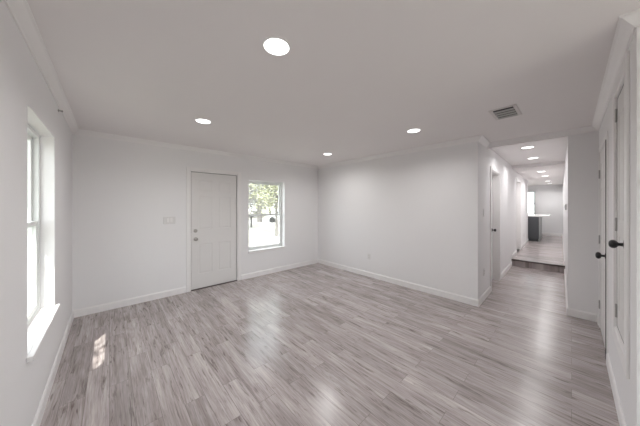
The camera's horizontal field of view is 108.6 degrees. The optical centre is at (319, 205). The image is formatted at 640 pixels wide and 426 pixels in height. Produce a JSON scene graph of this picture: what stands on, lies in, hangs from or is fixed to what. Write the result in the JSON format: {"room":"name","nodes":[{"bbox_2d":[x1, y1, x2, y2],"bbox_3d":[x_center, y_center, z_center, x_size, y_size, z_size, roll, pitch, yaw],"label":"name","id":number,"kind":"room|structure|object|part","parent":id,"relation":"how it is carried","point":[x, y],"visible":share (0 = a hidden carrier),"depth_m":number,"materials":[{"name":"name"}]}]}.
{"room":"empty living room","nodes":[
{"label":"empty living room","id":0,"kind":"room"},
{"bbox_2d":[0,0,71,425],"bbox_3d":[-1.015,0.233,0.468,0.160,2.440,6.960,0,0,-42],"label":"wall","id":1,"kind":"structure","parent":0,"point":[26,98],"depth_m":1.30,"materials":[{"name":"paint"}]},
{"bbox_2d":[26,124,59,362],"bbox_3d":[-2.054,0.156,1.632,0.182,1.494,0.970,0,0,-42],"label":"window","id":2,"kind":"structure","parent":1,"relation":"in","point":[39,320],"depth_m":1.89,"materials":[{"name":"white plastic"}]},
{"bbox_3d":[-2.105,-0.197,1.584,0.026,0.730,0.840,0,0,-42],"label":"sash","id":3,"kind":"part","parent":2,"relation":"part of","materials":[{"name":"white plastic"}]},
{"bbox_3d":[-2.085,0.494,1.603,0.026,0.732,0.840,0,0,-42],"label":"sash","id":4,"kind":"part","parent":2,"relation":"part of","materials":[{"name":"white plastic"}]},
{"bbox_3d":[-2.095,0.156,1.594,0.070,1.494,0.900,0,0,-42],"label":"frame","id":5,"kind":"part","parent":2,"relation":"part of","materials":[{"name":"white plastic"}]},
{"bbox_3d":[-2.031,0.888,1.652,0.122,0.030,0.970,0,0,-42],"label":"sill","id":6,"kind":"part","parent":2,"relation":"part of","materials":[{"name":"paint"}]},
{"bbox_2d":[32,287,625,425],"bbox_3d":[0.423,1.404,1.777,3.729,0.098,6.651,0,0,-42],"label":"baseboard","id":7,"kind":"structure","parent":1,"relation":"attached to","point":[126,302],"depth_m":2.30,"materials":[{"name":"paint"}]},
{"bbox_2d":[72,134,317,309],"bbox_3d":[2.487,0.233,8.280,15.553,2.440,0.160,0,0,-42],"label":"wall","id":8,"kind":"structure","parent":0,"point":[123,191],"depth_m":3.47,"materials":[{"name":"paint"}]},
{"bbox_2d":[163,217,175,223],"bbox_3d":[-2.409,0.238,3.686,0.164,0.116,0.010,0,0,-42],"label":"light switch","id":9,"kind":"object","parent":8,"relation":"attached to","point":[166,220],"visible":1,"depth_m":3.69,"materials":[{"name":"white plastic"}]},
{"bbox_2d":[186,167,240,291],"bbox_3d":[-1.924,0.401,4.204,0.941,2.103,0.199,0,0,-42],"label":"door","id":10,"kind":"structure","parent":8,"relation":"in","point":[213,196],"depth_m":4.15,"materials":[{"name":"paint"}]},
{"bbox_2d":[249,180,284,253],"bbox_3d":[-1.161,0.228,4.939,0.866,1.480,0.205,0,0,-42],"label":"window","id":11,"kind":"structure","parent":8,"relation":"in","point":[262,248],"depth_m":5.08,"materials":[{"name":"white plastic"}]},
{"bbox_3d":[-1.216,-0.130,4.999,0.796,0.711,0.026,0,0,-42],"label":"sash","id":12,"kind":"part","parent":11,"relation":"part of","materials":[{"name":"white plastic"}]},
{"bbox_3d":[-1.197,0.542,4.979,0.796,0.713,0.026,0,0,-42],"label":"sash","id":13,"kind":"part","parent":11,"relation":"part of","materials":[{"name":"white plastic"}]},
{"bbox_3d":[-1.141,0.927,4.917,0.866,0.022,0.145,0,0,-42],"label":"sill","id":14,"kind":"part","parent":11,"relation":"part of","materials":[{"name":"paint"}]},
{"bbox_2d":[40,263,619,425],"bbox_3d":[4.725,1.513,5.717,15.710,0.120,6.960,0,0,-42],"label":"floor","id":15,"kind":"structure","parent":0,"point":[317,344],"depth_m":2.18,"materials":[{"name":"laminate"}]},
{"bbox_2d":[27,0,639,165],"bbox_3d":[4.725,-1.050,5.717,15.710,0.175,6.960,0,0,-42],"label":"ceiling","id":16,"kind":"structure","parent":0,"point":[355,76],"depth_m":1.68,"materials":[{"name":"paint"}]},
{"bbox_2d":[195,118,211,123],"bbox_3d":[-1.364,-0.984,2.690,0.180,0.007,0.180,0,0,-42],"label":"recessed light","id":17,"kind":"object","parent":16,"relation":"in","point":[199,120],"visible":1,"depth_m":2.69,"materials":[{"name":"paint"}]},
{"bbox_2d":[196,119,209,123],"bbox_3d":[-1.364,-0.985,2.690,0.154,0.004,0.154,0,0,-42],"label":"diffuser","id":18,"kind":"object","parent":17,"relation":"attached to","point":[203,121],"depth_m":2.69,"materials":[{"name":"white plastic"}]},
{"bbox_2d":[262,36,290,56],"bbox_3d":[-0.270,-0.984,1.430,0.180,0.007,0.180,0,0,-42],"label":"recessed light","id":19,"kind":"object","parent":16,"relation":"in","point":[277,46],"visible":1,"depth_m":1.42,"materials":[{"name":"paint"}]},
{"bbox_2d":[264,38,288,54],"bbox_3d":[-0.270,-0.985,1.430,0.154,0.004,0.154,0,0,-42],"label":"diffuser","id":20,"kind":"object","parent":19,"relation":"attached to","point":[273,46],"depth_m":1.42,"materials":[{"name":"white plastic"}]},
{"bbox_2d":[406,128,420,132],"bbox_3d":[1.236,-0.984,3.036,0.180,0.007,0.180,0,0,-42],"label":"recessed light","id":21,"kind":"object","parent":16,"relation":"in","point":[415,130],"visible":1,"depth_m":3.02,"materials":[{"name":"paint"}]},
{"bbox_2d":[408,129,419,132],"bbox_3d":[1.236,-0.985,3.036,0.154,0.004,0.154,0,0,-42],"label":"diffuser","id":22,"kind":"object","parent":21,"relation":"attached to","point":[410,130],"depth_m":3.02,"materials":[{"name":"white plastic"}]},
{"bbox_2d":[488,104,521,119],"bbox_3d":[1.967,-0.981,2.443,0.370,0.013,0.226,0,0,-42],"label":"ceiling vent","id":23,"kind":"object","parent":16,"relation":"in","point":[512,110],"visible":1,"depth_m":2.42,"materials":[{"name":"metal"}]},
{"bbox_2d":[520,146,534,148],"bbox_3d":[3.437,-0.959,3.812,0.180,0.007,0.180,0,0,-42],"label":"recessed light","id":24,"kind":"object","parent":16,"relation":"in","point":[526,147],"visible":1,"depth_m":3.80,"materials":[{"name":"paint"}]},
{"bbox_2d":[318,141,479,299],"bbox_3d":[1.154,0.233,4.619,0.120,2.440,3.442,0,0,-42],"label":"wall","id":25,"kind":"structure","parent":0,"point":[402,211],"depth_m":4.16,"materials":[{"name":"paint"}]},
{"bbox_2d":[241,259,490,306],"bbox_3d":[0.816,1.404,4.661,4.394,0.098,1.750,0,0,17],"label":"baseboard","id":26,"kind":"structure","parent":25,"relation":"attached to","point":[452,296],"depth_m":4.39,"materials":[{"name":"paint"}]},
{"bbox_2d":[459,143,527,296],"bbox_3d":[4.845,0.233,5.938,7.347,2.440,0.240,0,0,-44],"label":"wall","id":27,"kind":"structure","parent":0,"point":[488,157],"depth_m":3.85,"materials":[{"name":"paint"}]},
{"bbox_2d":[490,166,500,290],"bbox_3d":[3.142,0.396,4.243,0.916,2.113,0.174,0,0,-44],"label":"door","id":28,"kind":"structure","parent":27,"relation":"in","point":[495,175],"depth_m":4.48,"materials":[{"name":"paint"}]},
{"bbox_2d":[501,261,511,278],"bbox_3d":[4.083,1.404,5.033,1.527,0.098,0.014,0,0,-44],"label":"baseboard","id":29,"kind":"structure","parent":27,"relation":"attached to","point":[508,267],"depth_m":4.97,"materials":[{"name":"paint"}]},
{"bbox_2d":[516,178,520,250],"bbox_3d":[5.534,0.281,6.532,0.986,2.033,0.174,0,0,-44],"label":"door","id":30,"kind":"structure","parent":27,"relation":"in","point":[518,182],"depth_m":6.78,"materials":[{"name":"paint"}]},
{"bbox_2d":[511,259,564,266],"bbox_3d":[4.958,1.311,5.264,0.054,0.033,0.889,0,0,-44],"label":"trim","id":31,"kind":"structure","parent":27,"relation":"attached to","point":[511,259],"depth_m":5.22,"materials":[{"name":"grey wood"}]},
{"bbox_2d":[487,136,567,148],"bbox_3d":[3.017,-0.958,3.415,0.116,0.078,0.919,0,0,-44],"label":"wall","id":32,"kind":"structure","parent":0,"point":[562,137],"depth_m":3.36,"materials":[{"name":"paint"}]},
{"bbox_2d":[3,0,639,168],"bbox_3d":[0.832,-0.956,2.150,4.836,0.062,6.651,0,0,-42],"label":"crown molding","id":33,"kind":"structure","parent":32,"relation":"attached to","point":[20,11],"depth_m":1.99,"materials":[{"name":"paint"}]},
{"bbox_2d":[512,235,564,272],"bbox_3d":[6.417,1.375,8.805,7.102,0.155,4.345,0,0,-42],"label":"floor","id":34,"kind":"structure","parent":0,"point":[549,249],"depth_m":6.09,"materials":[{"name":"laminate"}]},
{"bbox_2d":[528,214,549,241],"bbox_3d":[8.243,0.833,9.182,1.910,0.930,1.310,0,0,-44],"label":"kitchen island","id":35,"kind":"object","parent":34,"relation":"on","point":[534,220],"depth_m":8.39,"materials":[{"name":"grey wood"}]},
{"bbox_3d":[7.500,0.808,8.630,0.026,0.780,1.028,0,0,-44],"label":"panel","id":36,"kind":"part","parent":35,"relation":"part of","materials":[{"name":"grey wood"}]},
{"bbox_2d":[528,214,549,216],"bbox_3d":[8.243,0.388,9.182,1.910,0.040,1.310,0,0,-44],"label":"countertop","id":37,"kind":"structure","parent":35,"relation":"on","point":[529,215],"depth_m":8.41,"materials":[{"name":"white stone"}]},
{"bbox_3d":[8.523,0.853,8.903,1.830,0.890,0.020,0,0,-44],"label":"panel","id":38,"kind":"part","parent":35,"relation":"part of","materials":[{"name":"grey wood"}]},
{"bbox_2d":[512,161,564,185],"bbox_3d":[6.417,-0.952,8.805,7.102,0.110,4.345,0,0,-42],"label":"ceiling","id":39,"kind":"structure","parent":0,"point":[554,174],"depth_m":6.27,"materials":[{"name":"paint"}]},
{"bbox_2d":[528,184,562,233],"bbox_3d":[8.973,0.233,11.168,0.150,2.440,4.109,0,0,-44],"label":"wall","id":40,"kind":"structure","parent":0,"point":[549,198],"depth_m":9.98,"materials":[{"name":"paint"}]},
{"bbox_2d":[528,191,535,213],"bbox_3d":[9.404,-0.092,10.688,0.150,1.130,0.920,0,0,-44],"label":"window","id":41,"kind":"structure","parent":40,"relation":"in","point":[534,203],"depth_m":10.40,"materials":[{"name":"white plastic"}]},
{"bbox_2d":[563,138,567,300],"bbox_3d":[7.174,0.233,6.687,10.644,2.440,0.120,0,0,-44],"label":"wall","id":42,"kind":"structure","parent":0,"point":[565,179],"depth_m":3.79,"materials":[{"name":"paint"}]},
{"bbox_2d":[542,233,564,264],"bbox_3d":[6.458,1.249,8.774,6.879,0.098,4.043,0,0,-42],"label":"baseboard","id":43,"kind":"structure","parent":42,"relation":"attached to","point":[552,234],"depth_m":9.82,"materials":[{"name":"paint"}]},
{"bbox_2d":[564,269,598,325],"bbox_3d":[4.305,1.404,3.854,2.835,0.098,0.274,0,0,-44],"label":"baseboard","id":44,"kind":"structure","parent":42,"relation":"attached to","point":[589,316],"depth_m":2.97,"materials":[{"name":"paint"}]},
{"bbox_2d":[568,131,598,313],"bbox_3d":[3.465,0.233,2.942,0.120,2.440,0.400,0,0,-42],"label":"wall","id":45,"kind":"structure","parent":0,"point":[583,149],"depth_m":2.94,"materials":[{"name":"paint"}]},
{"bbox_2d":[599,26,639,425],"bbox_3d":[2.600,0.233,1.975,2.463,2.440,0.140,0,0,-42],"label":"wall","id":46,"kind":"structure","parent":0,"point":[628,389],"depth_m":1.25,"materials":[{"name":"paint"}]},
{"bbox_2d":[595,131,607,358],"bbox_3d":[3.006,0.381,2.448,0.976,2.143,0.131,0,0,-42],"label":"door","id":47,"kind":"structure","parent":46,"relation":"in","point":[602,255],"depth_m":2.42,"materials":[{"name":"paint"}]},
{"bbox_3d":[2.732,0.488,2.239,0.066,0.066,0.071,0,0,-42],"label":"knob","id":48,"kind":"part","parent":47,"relation":"part of","materials":[{"name":"black metal"}]},
{"bbox_3d":[3.007,0.381,2.447,0.976,2.143,0.008,0,0,-42],"label":"casing","id":49,"kind":"part","parent":47,"relation":"part of","materials":[{"name":"paint"}]},
{"bbox_2d":[608,51,629,378],"bbox_3d":[2.048,0.055,1.569,0.700,1.905,0.127,0,0,-42],"label":"door","id":50,"kind":"structure","parent":46,"relation":"in","point":[620,242],"depth_m":1.55,"materials":[{"name":"paint"}]},
{"bbox_3d":[1.897,0.248,1.469,0.064,0.064,0.071,0,0,-42],"label":"knob","id":51,"kind":"part","parent":50,"relation":"part of","materials":[{"name":"black metal"}]},
{"label":"outside","id":52,"kind":"structure","parent":0,"visible":0},
{"bbox_2d":[249,210,533,246],"bbox_3d":[0.630,2.053,14.128,140.000,0.200,140.000,0,0,-42],"label":"lawn","id":53,"kind":"structure","parent":52,"point":[259,233],"depth_m":16.02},
{"bbox_2d":[249,184,264,211],"bbox_3d":[-6.107,-2.279,18.565,4.553,8.565,4.361,0,0,-42],"label":"tree","id":54,"kind":"object","parent":53,"relation":"on","point":[251,185],"visible":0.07,"depth_m":18.70,"materials":[{"name":"green plant"}]},
{"bbox_2d":[249,190,269,216],"bbox_3d":[-13.113,-3.527,36.146,10.048,13.014,9.563,0,0,-42],"label":"tree","id":55,"kind":"object","parent":53,"relation":"on","point":[250,203],"visible":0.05,"depth_m":35.98,"materials":[{"name":"green plant"}]},
{"bbox_2d":[249,184,277,236],"bbox_3d":[-2.606,-1.360,14.492,4.174,6.731,4.524,0,0,4],"label":"tree","id":56,"kind":"object","parent":53,"relation":"on","point":[272,188],"visible":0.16,"depth_m":14.41,"materials":[{"name":"green plant"}]},
{"bbox_2d":[250,184,277,222],"bbox_3d":[-7.415,-3.484,26.087,7.533,10.990,7.252,0,0,-42],"label":"tree","id":57,"kind":"object","parent":53,"relation":"on","point":[259,218],"visible":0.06,"depth_m":25.78,"materials":[{"name":"green plant"}]},
{"bbox_2d":[253,187,277,213],"bbox_3d":[-9.547,-4.709,45.675,9.598,14.672,9.658,0,0,15],"label":"tree","id":58,"kind":"object","parent":53,"relation":"on","point":[268,187],"visible":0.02,"depth_m":44.65,"materials":[{"name":"green plant"}]},
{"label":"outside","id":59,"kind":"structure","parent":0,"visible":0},
{"bbox_2d":[249,220,278,222],"bbox_3d":[-5.001,1.943,27.754,50.006,0.020,5.501,0,0,0],"label":"road","id":60,"kind":"structure","parent":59,"point":[253,221],"depth_m":27.70,"materials":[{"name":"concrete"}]},
{"bbox_2d":[265,212,278,222],"bbox_3d":[-4.031,1.233,26.504,4.300,1.400,1.680,0,0,0],"label":"car","id":61,"kind":"object","parent":60,"relation":"on","point":[271,219],"visible":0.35,"depth_m":25.68,"materials":[{"name":"grey paint"}]}
]}

